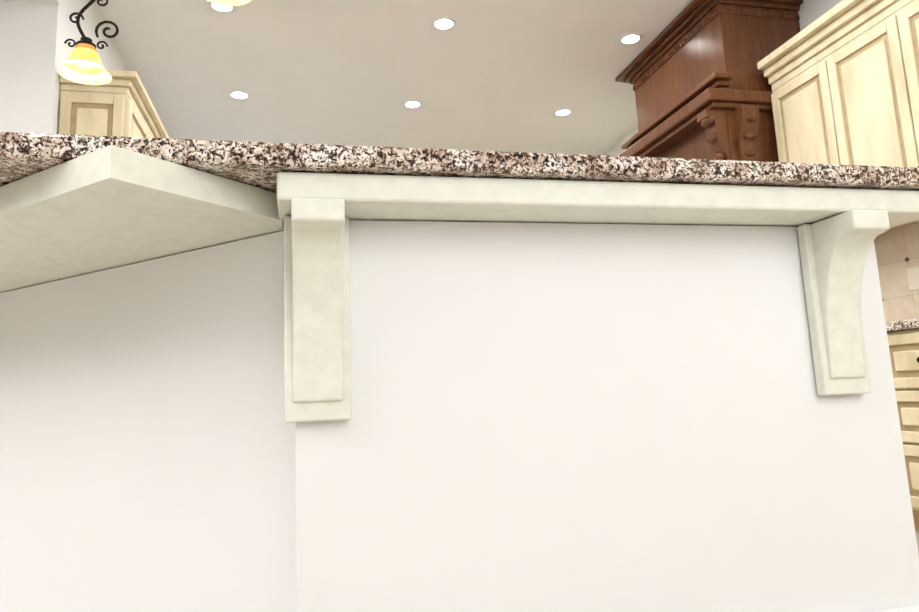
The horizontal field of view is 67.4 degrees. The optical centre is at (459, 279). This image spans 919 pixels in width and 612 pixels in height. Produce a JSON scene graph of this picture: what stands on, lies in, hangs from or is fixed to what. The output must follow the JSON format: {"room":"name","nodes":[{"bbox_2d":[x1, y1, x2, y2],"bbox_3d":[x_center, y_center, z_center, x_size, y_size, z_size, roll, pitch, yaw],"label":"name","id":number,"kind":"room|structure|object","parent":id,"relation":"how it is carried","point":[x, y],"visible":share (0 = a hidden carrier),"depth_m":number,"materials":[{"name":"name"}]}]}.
{"room":"kitchen","nodes":[
{"label":"kitchen","id":0,"kind":"room"},
{"bbox_2d":[0,0,67,133],"bbox_3d":[-6.185,-0.249,2.495,8.430,3.180,0.330,0,-9,-13],"label":"wall","id":1,"kind":"structure","parent":0,"point":[32,47],"depth_m":3.58,"materials":[{"name":"paint"}]},
{"bbox_2d":[65,0,128,70],"bbox_3d":[-2.697,0.134,5.794,0.162,3.180,4.870,0,-9,-13],"label":"wall","id":2,"kind":"structure","parent":0,"point":[110,57],"depth_m":4.30,"materials":[{"name":"paint"}]},
{"bbox_2d":[58,69,168,137],"bbox_3d":[-2.031,-0.466,4.111,0.392,1.170,1.080,0,-9,-13],"label":"upper cabinet","id":3,"kind":"object","parent":2,"relation":"attached to","point":[120,104],"visible":0.31,"depth_m":3.71,"materials":[{"name":"beige wood"}]},
{"bbox_2d":[0,0,692,154],"bbox_3d":[-3.390,-1.384,4.941,15.000,0.600,17.000,0,-9,-13],"label":"ceiling","id":4,"kind":"structure","parent":0,"point":[537,76],"depth_m":5.34,"materials":[{"name":"paint"}]},
{"bbox_2d":[57,0,118,84],"bbox_3d":[-1.407,-1.391,2.656,0.200,1.276,0.178,0,-9,-13],"label":"pendant light","id":5,"kind":"object","parent":4,"relation":"hanging from","point":[82,64],"visible":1,"depth_m":2.58,"materials":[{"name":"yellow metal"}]},
{"bbox_2d":[207,0,250,5],"bbox_3d":[-0.739,-1.506,2.217,0.200,1.246,0.178,0,-9,-13],"label":"pendant light","id":6,"kind":"object","parent":4,"relation":"hanging from","point":[231,2],"visible":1,"depth_m":2.19,"materials":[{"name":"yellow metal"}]},
{"bbox_2d":[0,220,918,611],"bbox_3d":[-1.057,0.594,2.310,3.639,1.020,2.474,0,-9,-13],"label":"wall","id":7,"kind":"structure","parent":0,"point":[594,418],"depth_m":1.42,"materials":[{"name":"paint"}]},
{"bbox_2d":[0,145,918,422],"bbox_3d":[-1.152,0.234,2.236,3.983,0.435,2.706,0,-9,-13],"label":"corbel","id":8,"kind":"object","parent":7,"relation":"attached to","point":[106,209],"visible":1,"depth_m":1.31,"materials":[{"name":"paint"}]},
{"bbox_2d":[0,132,918,192],"bbox_3d":[-1.367,-0.001,2.240,4.468,0.042,2.582,0,-9,-13],"label":"countertop","id":9,"kind":"structure","parent":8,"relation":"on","point":[261,165],"depth_m":1.25,"materials":[{"name":"stone"}]},
{"bbox_2d":[871,605,918,611],"bbox_3d":[0.355,0.802,1.372,1.376,0.190,0.162,0,-9,-13],"label":"baseboard","id":10,"kind":"structure","parent":7,"relation":"attached to","point":[914,608],"depth_m":1.45,"materials":[{"name":"paint"}]},
{"bbox_2d":[603,0,918,321],"bbox_3d":[2.595,-0.466,3.499,0.174,3.180,11.850,0,-9,-13],"label":"wall","id":11,"kind":"structure","parent":0,"point":[897,252],"depth_m":3.86,"materials":[{"name":"paint"}]},
{"bbox_2d":[615,0,802,161],"bbox_3d":[1.778,-1.100,4.979,0.777,1.372,1.390,0,-9,-13],"label":"range hood","id":12,"kind":"object","parent":11,"relation":"attached to","point":[692,74],"visible":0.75,"depth_m":4.53,"materials":[{"name":"brown wood"}]},
{"bbox_2d":[769,52,824,163],"bbox_3d":[2.213,-0.792,4.070,0.348,0.997,0.540,0,-9,-13],"label":"upper cabinet","id":13,"kind":"object","parent":11,"relation":"attached to","point":[796,114],"depth_m":4.12,"materials":[{"name":"beige wood"}]},
{"bbox_2d":[813,0,918,167],"bbox_3d":[2.360,-0.900,3.444,0.348,0.997,1.016,0,-9,-13],"label":"upper cabinet","id":14,"kind":"object","parent":11,"relation":"attached to","point":[843,78],"depth_m":3.58,"materials":[{"name":"beige wood"}]},
{"bbox_2d":[906,266,918,289],"bbox_3d":[2.462,-0.008,3.728,0.008,0.120,0.080,0,-9,-13],"label":"electrical outlet","id":15,"kind":"object","parent":11,"relation":"attached to","point":[913,277],"visible":1,"depth_m":3.73,"materials":[{"name":"beige plastic"}]},
{"bbox_2d":[915,529,918,554],"bbox_3d":[-3.261,1.605,4.457,15.000,0.100,17.000,0,-9,-13],"label":"floor","id":16,"kind":"structure","parent":0,"point":[917,534],"depth_m":2.86,"materials":[{"name":"tile"}]},
{"bbox_2d":[887,329,918,529],"bbox_3d":[2.292,0.627,2.905,0.714,0.860,0.582,0,-9,-13],"label":"base cabinet","id":17,"kind":"object","parent":16,"relation":"on","point":[904,350],"visible":0.15,"depth_m":2.92,"materials":[{"name":"beige wood"}]},
{"bbox_2d":[886,318,918,331],"bbox_3d":[2.161,0.257,3.422,0.729,0.040,1.555,0,-9,-13],"label":"countertop","id":18,"kind":"structure","parent":17,"relation":"on","point":[903,325],"depth_m":2.95,"materials":[{"name":"stone"}]}
]}

